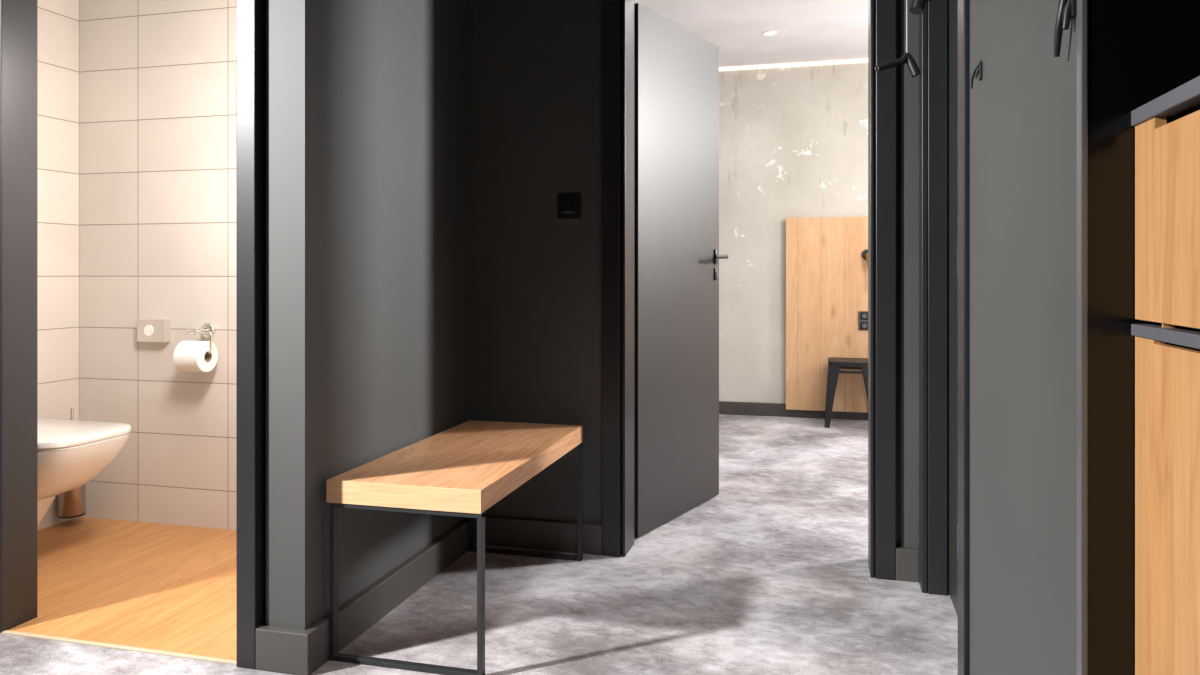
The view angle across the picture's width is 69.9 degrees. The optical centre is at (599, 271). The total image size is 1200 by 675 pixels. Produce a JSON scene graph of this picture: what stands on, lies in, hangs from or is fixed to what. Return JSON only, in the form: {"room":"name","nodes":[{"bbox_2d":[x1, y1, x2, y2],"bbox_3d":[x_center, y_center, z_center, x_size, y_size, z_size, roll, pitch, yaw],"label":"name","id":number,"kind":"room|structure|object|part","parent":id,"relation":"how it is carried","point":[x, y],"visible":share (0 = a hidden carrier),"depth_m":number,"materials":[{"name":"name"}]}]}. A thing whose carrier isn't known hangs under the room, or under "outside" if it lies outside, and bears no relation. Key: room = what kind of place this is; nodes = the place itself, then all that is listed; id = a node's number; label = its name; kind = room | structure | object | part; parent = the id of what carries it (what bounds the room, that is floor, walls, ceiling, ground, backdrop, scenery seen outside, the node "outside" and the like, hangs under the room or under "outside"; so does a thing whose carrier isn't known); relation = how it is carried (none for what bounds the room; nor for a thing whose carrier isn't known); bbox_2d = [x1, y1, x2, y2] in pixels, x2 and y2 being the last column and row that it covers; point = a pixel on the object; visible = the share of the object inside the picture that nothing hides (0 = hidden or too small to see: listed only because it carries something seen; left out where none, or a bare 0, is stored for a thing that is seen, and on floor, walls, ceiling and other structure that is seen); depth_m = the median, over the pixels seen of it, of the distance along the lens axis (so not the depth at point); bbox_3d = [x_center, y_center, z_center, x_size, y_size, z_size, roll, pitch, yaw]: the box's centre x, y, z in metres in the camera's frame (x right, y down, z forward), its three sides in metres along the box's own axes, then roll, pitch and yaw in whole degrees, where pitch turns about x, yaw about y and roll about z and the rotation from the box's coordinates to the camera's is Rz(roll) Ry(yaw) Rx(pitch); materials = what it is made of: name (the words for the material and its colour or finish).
{"room":"entrance hallway","nodes":[
{"label":"entrance hallway","id":0,"kind":"room"},
{"bbox_2d":[38,0,78,529],"bbox_3d":[-2.284,-0.220,3.100,0.100,2.440,0.863,0,0,15],"label":"wall","id":1,"kind":"structure","parent":0,"point":[58,20],"depth_m":3.40,"materials":[{"name":"tile"}]},
{"bbox_2d":[58,408,85,518],"bbox_3d":[-2.098,0.751,3.399,0.110,0.423,0.095,0,0,15],"label":"toilet brush","id":2,"kind":"object","parent":1,"relation":"attached to","point":[71,504],"visible":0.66,"depth_m":3.36,"materials":[{"name":"metal"}]},
{"bbox_2d":[38,418,130,525],"bbox_3d":[-1.970,0.753,3.007,0.553,0.403,0.376,0,0,15],"label":"toilet","id":3,"kind":"object","parent":1,"relation":"attached to","point":[71,453],"visible":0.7,"depth_m":2.92,"materials":[{"name":"white ceramic"}]},
{"bbox_3d":[-1.972,0.580,3.008,0.549,0.008,0.368,0,0,15],"label":"seat","id":4,"kind":"part","parent":3,"relation":"part of","materials":[{"name":"white ceramic"}]},
{"bbox_3d":[-1.970,0.564,3.007,0.553,0.023,0.376,0,0,15],"label":"lid","id":5,"kind":"part","parent":3,"relation":"part of","materials":[{"name":"white ceramic"}]},
{"bbox_2d":[79,0,235,529],"bbox_3d":[-1.373,-0.220,3.359,1.572,2.440,0.098,0,0,15],"label":"wall","id":6,"kind":"structure","parent":0,"point":[157,78],"depth_m":3.41,"materials":[{"name":"tile"}]},
{"bbox_2d":[137,318,169,341],"bbox_3d":[-1.765,0.231,3.390,0.128,0.091,0.039,0,0,15],"label":"dispenser","id":7,"kind":"object","parent":6,"relation":"attached to","point":[148,329],"visible":1,"depth_m":3.37,"materials":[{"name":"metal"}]},
{"bbox_2d":[186,323,215,353],"bbox_3d":[-1.529,0.255,3.306,0.132,0.114,0.084,0,0,15],"label":"toilet paper holder","id":8,"kind":"object","parent":6,"relation":"attached to","point":[208,330],"visible":0.94,"depth_m":3.30,"materials":[{"name":"silver metal"}]},
{"bbox_2d":[173,341,217,371],"bbox_3d":[-1.543,0.322,3.275,0.110,0.117,0.117,0,0,15],"label":"toilet roll","id":9,"kind":"object","parent":8,"relation":"hanging from","point":[189,356],"visible":1,"depth_m":3.23,"materials":[{"name":"white paper"}]},
{"bbox_3d":[-1.546,0.228,3.305,0.048,0.022,0.074,0,0,15],"label":"post","id":10,"kind":"part","parent":8,"relation":"part of","materials":[{"name":"silver metal"}]},
{"bbox_3d":[-1.538,0.268,3.274,0.132,0.088,0.009,0,0,15],"label":"arm","id":11,"kind":"part","parent":8,"relation":"part of","materials":[{"name":"silver metal"}]},
{"bbox_2d":[266,0,471,629],"bbox_3d":[-0.660,-0.220,2.677,0.112,2.440,1.061,0,0,15],"label":"wall","id":12,"kind":"structure","parent":0,"point":[369,102],"depth_m":2.39,"materials":[{"name":"grey paint"}]},
{"bbox_2d":[256,518,475,674],"bbox_3d":[-0.660,0.948,2.651,0.150,0.104,1.062,0,0,15],"label":"baseboard","id":13,"kind":"structure","parent":12,"relation":"attached to","point":[278,649],"depth_m":2.35,"materials":[{"name":"grey wood"}]},
{"bbox_2d":[0,414,957,674],"bbox_3d":[-0.897,1.024,1.716,7.800,0.051,9.270,0,0,15],"label":"floor","id":14,"kind":"structure","parent":0,"point":[769,574],"depth_m":2.62,"materials":[{"name":"grey carpet"}]},
{"bbox_2d":[1,630,235,664],"bbox_3d":[-1.285,1.018,2.284,0.763,0.044,0.015,0,0,15],"label":"trim","id":15,"kind":"structure","parent":14,"relation":"on","point":[121,647],"depth_m":2.28,"materials":[{"name":"beige wood"}]},
{"bbox_2d":[326,420,582,674],"bbox_3d":[-0.382,0.767,2.598,0.428,0.466,0.919,0,0,15],"label":"bench","id":16,"kind":"object","parent":14,"relation":"on","point":[464,469],"visible":1,"depth_m":2.30,"materials":[{"name":"brown wood"}]},
{"bbox_3d":[-0.490,0.796,2.166,0.420,0.408,0.022,0,0,15],"label":"leg frame","id":17,"kind":"part","parent":16,"relation":"part of","materials":[{"name":"black metal"}]},
{"bbox_3d":[-0.382,0.564,2.599,0.426,0.058,0.918,0,0,15],"label":"seat","id":18,"kind":"part","parent":16,"relation":"part of","materials":[{"name":"brown wood"}]},
{"bbox_3d":[-0.266,0.796,3.029,0.420,0.408,0.022,0,0,15],"label":"leg frame","id":19,"kind":"part","parent":16,"relation":"part of","materials":[{"name":"black metal"}]},
{"bbox_2d":[824,357,867,427],"bbox_3d":[1.641,0.787,5.618,0.332,0.426,0.312,0,0,15],"label":"stool","id":20,"kind":"object","parent":14,"relation":"on","point":[835,364],"visible":0.59,"depth_m":5.51,"materials":[{"name":"black metal"}]},
{"bbox_3d":[1.502,0.802,5.543,0.098,0.396,0.096,0,0,15],"label":"leg","id":21,"kind":"part","parent":20,"relation":"part of","materials":[{"name":"black metal"}]},
{"bbox_3d":[1.641,0.590,5.618,0.286,0.032,0.270,0,0,15],"label":"seat","id":22,"kind":"part","parent":20,"relation":"part of","materials":[{"name":"black metal"}]},
{"bbox_3d":[1.726,0.802,5.485,0.098,0.396,0.096,0,0,15],"label":"leg","id":23,"kind":"part","parent":20,"relation":"part of","materials":[{"name":"black metal"}]},
{"bbox_2d":[1131,76,1199,674],"bbox_3d":[0.789,0.402,0.349,0.628,1.196,1.273,0,0,15],"label":"base cabinet","id":24,"kind":"object","parent":14,"relation":"on","point":[1167,127],"visible":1,"depth_m":0.94,"materials":[{"name":"brown wood"}]},
{"bbox_3d":[0.502,0.070,0.424,0.034,0.014,1.273,0,0,15],"label":"rail","id":25,"kind":"part","parent":24,"relation":"part of","materials":[{"name":"grey metal"}]},
{"bbox_3d":[0.495,-0.060,0.425,0.012,0.234,1.271,0,0,15],"label":"drawer","id":26,"kind":"part","parent":24,"relation":"part of","materials":[{"name":"brown wood"}]},
{"bbox_3d":[0.495,0.489,0.425,0.012,0.822,1.271,0,0,15],"label":"door","id":27,"kind":"part","parent":24,"relation":"part of","materials":[{"name":"brown wood"}]},
{"bbox_2d":[472,0,918,548],"bbox_3d":[0.434,-0.220,3.036,2.088,2.440,0.185,0,0,15],"label":"wall","id":28,"kind":"structure","parent":0,"point":[537,64],"depth_m":3.10,"materials":[{"name":"grey paint"}]},
{"bbox_2d":[476,515,601,554],"bbox_3d":[-0.221,0.948,3.098,0.475,0.104,0.024,0,0,15],"label":"baseboard","id":29,"kind":"structure","parent":28,"relation":"attached to","point":[525,533],"depth_m":3.08,"materials":[{"name":"black wood"}]},
{"bbox_2d":[558,193,580,218],"bbox_3d":[-0.111,-0.235,3.074,0.086,0.091,0.016,0,0,15],"label":"light switch","id":30,"kind":"object","parent":28,"relation":"attached to","point":[569,205],"visible":1,"depth_m":3.07,"materials":[{"name":"black plastic"}]},
{"bbox_2d":[635,3,727,536],"bbox_3d":[0.346,-0.006,3.511,0.106,1.997,0.738,0,0,32],"label":"door","id":31,"kind":"structure","parent":28,"relation":"in","point":[677,256],"depth_m":3.46,"materials":[{"name":"laminate"}]},
{"bbox_3d":[0.513,0.009,3.793,0.008,0.053,0.026,0,0,32],"label":"keyhole plate","id":32,"kind":"part","parent":31,"relation":"part of","materials":[{"name":"metal"}]},
{"bbox_3d":[0.513,-0.068,3.792,0.009,0.065,0.026,0,0,32],"label":"handle","id":33,"kind":"part","parent":31,"relation":"part of","materials":[{"name":"black metal"}]},
{"bbox_3d":[0.523,-0.067,3.724,0.058,0.018,0.144,0,0,15],"label":"lever","id":34,"kind":"part","parent":31,"relation":"part of","materials":[{"name":"metal"}]},
{"bbox_2d":[602,0,899,579],"bbox_3d":[0.517,-0.035,3.002,1.003,2.070,0.209,0,0,15],"label":"door frame","id":35,"kind":"structure","parent":28,"relation":"attached to","point":[618,16],"depth_m":3.01,"materials":[{"name":"black wood"}]},
{"bbox_2d":[896,547,918,581],"bbox_3d":[0.996,0.948,2.782,0.071,0.104,0.024,0,0,15],"label":"baseboard","id":36,"kind":"structure","parent":28,"relation":"attached to","point":[907,559],"depth_m":2.77,"materials":[{"name":"grey wood"}]},
{"bbox_2d":[635,0,867,67],"bbox_3d":[1.244,-1.470,4.391,5.000,0.060,3.215,0,0,15],"label":"ceiling","id":37,"kind":"structure","parent":0,"point":[808,30],"depth_m":5.03,"materials":[{"name":"white paint"}]},
{"bbox_2d":[762,31,777,35],"bbox_3d":[1.024,-1.437,5.170,0.090,0.006,0.090,0,0,15],"label":"recessed light","id":38,"kind":"object","parent":37,"relation":"in","point":[768,33],"visible":1,"depth_m":5.16,"materials":[{"name":"white"}]},
{"bbox_2d":[719,62,867,403],"bbox_3d":[1.636,-0.220,5.898,5.000,2.440,0.100,0,0,15],"label":"wall","id":39,"kind":"structure","parent":0,"point":[793,141],"depth_m":5.96,"materials":[{"name":"concrete"}]},
{"bbox_2d":[719,401,867,419],"bbox_3d":[1.621,0.955,5.840,5.000,0.090,0.020,0,0,15],"label":"baseboard","id":40,"kind":"structure","parent":39,"relation":"attached to","point":[725,407],"depth_m":5.94,"materials":[{"name":"black wood"}]},
{"bbox_2d":[719,59,867,70],"bbox_3d":[1.622,-1.428,5.842,4.980,0.022,0.013,0,0,15],"label":"light strip","id":41,"kind":"object","parent":39,"relation":"attached to","point":[855,60],"visible":0.2,"depth_m":5.91,"materials":[{"name":"beige"}]},
{"bbox_2d":[786,217,867,412],"bbox_3d":[2.030,0.286,5.719,1.547,1.316,0.048,0,0,15],"label":"board","id":42,"kind":"object","parent":39,"relation":"attached to","point":[827,270],"visible":0.42,"depth_m":5.83,"materials":[{"name":"brown wood"}]},
{"bbox_2d":[858,311,867,329],"bbox_3d":[1.774,0.327,5.754,0.082,0.127,0.014,0,0,15],"label":"wall socket","id":43,"kind":"object","parent":42,"relation":"attached to","point":[862,315],"visible":0.8,"depth_m":5.75,"materials":[{"name":"black plastic"}]},
{"bbox_2d":[862,249,867,264],"bbox_3d":[1.785,-0.083,5.708,0.082,0.138,0.098,0,0,15],"label":"wall lamp","id":44,"kind":"object","parent":42,"relation":"attached to","point":[865,252],"visible":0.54,"depth_m":5.74,"materials":[{"name":"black metal"}]},
{"bbox_2d":[970,0,1076,674],"bbox_3d":[0.876,-0.220,1.914,0.108,2.440,1.765,0,0,15],"label":"wall","id":45,"kind":"structure","parent":0,"point":[1023,107],"depth_m":1.40,"materials":[{"name":"grey paint"}]},
{"bbox_2d":[919,0,969,674],"bbox_3d":[0.973,-0.028,2.317,0.122,2.055,0.885,0,0,15],"label":"door frame","id":46,"kind":"structure","parent":45,"relation":"attached to","point":[934,21],"depth_m":2.65,"materials":[{"name":"black wood"}]},
{"bbox_2d":[949,0,957,615],"bbox_3d":[0.973,-0.003,2.315,0.113,1.994,0.694,0,0,15],"label":"door","id":47,"kind":"structure","parent":45,"relation":"in","point":[953,4],"depth_m":2.55,"materials":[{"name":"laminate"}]},
{"bbox_2d":[971,61,981,88],"bbox_3d":[0.768,-0.403,1.753,0.018,0.050,0.035,0,0,15],"label":"wall hook","id":48,"kind":"object","parent":45,"relation":"attached to","point":[979,65],"visible":1,"depth_m":1.74,"materials":[{"name":"black metal"}]},
{"bbox_3d":[0.772,-0.409,1.742,0.006,0.038,0.016,0,0,15],"label":"plate","id":49,"kind":"part","parent":48,"relation":"part of","materials":[{"name":"black metal"}]},
{"bbox_2d":[1054,0,1075,56],"bbox_3d":[0.600,-0.331,1.110,0.018,0.098,0.040,0,0,-4],"label":"wall hook","id":50,"kind":"object","parent":45,"relation":"attached to","point":[1066,11],"visible":1,"depth_m":1.10,"materials":[{"name":"black metal"}]},
{"bbox_3d":[0.605,-0.352,1.098,0.006,0.055,0.016,0,0,15],"label":"plate","id":51,"kind":"part","parent":50,"relation":"part of","materials":[{"name":"black metal"}]},
{"bbox_2d":[1077,0,1087,674],"bbox_3d":[0.599,-0.220,1.067,0.008,2.440,0.022,0,0,15],"label":"trim","id":52,"kind":"structure","parent":45,"relation":"attached to","point":[1082,5],"depth_m":1.06,"materials":[{"name":"black metal"}]},
{"bbox_2d":[1088,0,1199,674],"bbox_3d":[0.393,-0.220,-1.141,0.706,2.440,4.390,0,0,15],"label":"wall niche","id":53,"kind":"object","parent":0,"point":[1140,51],"visible":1,"depth_m":1.05,"materials":[{"name":"black paint"}]},
{"bbox_3d":[-1.918,-1.470,0.372,6.500,0.060,6.155,0,0,15],"label":"ceiling","id":54,"kind":"structure","parent":0,"visible":0},
{"bbox_2d":[875,0,920,76],"bbox_3d":[0.693,-0.947,1.998,0.107,0.986,0.027,0,0,0],"label":"hook","id":55,"kind":"object","parent":54,"relation":"hanging from","point":[906,58],"visible":1,"depth_m":1.99,"materials":[{"name":"black metal"}]},
{"bbox_3d":[0.717,-0.972,2.004,0.004,0.937,0.004,0,0,15],"label":"cord","id":56,"kind":"part","parent":55,"relation":"part of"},
{"bbox_2d":[910,0,930,14],"bbox_3d":[0.728,-0.607,1.980,0.061,0.038,0.032,0,0,-25],"label":"hook","id":57,"kind":"object","parent":54,"relation":"hanging from","point":[917,7],"visible":1,"depth_m":1.96,"materials":[{"name":"black metal"}]},
{"bbox_3d":[-2.689,-0.220,2.708,3.832,2.440,0.100,0,0,15],"label":"wall","id":58,"kind":"structure","parent":0,"visible":0},
{"bbox_2d":[0,0,265,668],"bbox_3d":[-1.279,-0.030,2.329,0.913,2.060,0.126,0,0,15],"label":"door frame","id":59,"kind":"structure","parent":58,"relation":"attached to","point":[18,18],"depth_m":2.38,"materials":[{"name":"black wood"}]}
]}

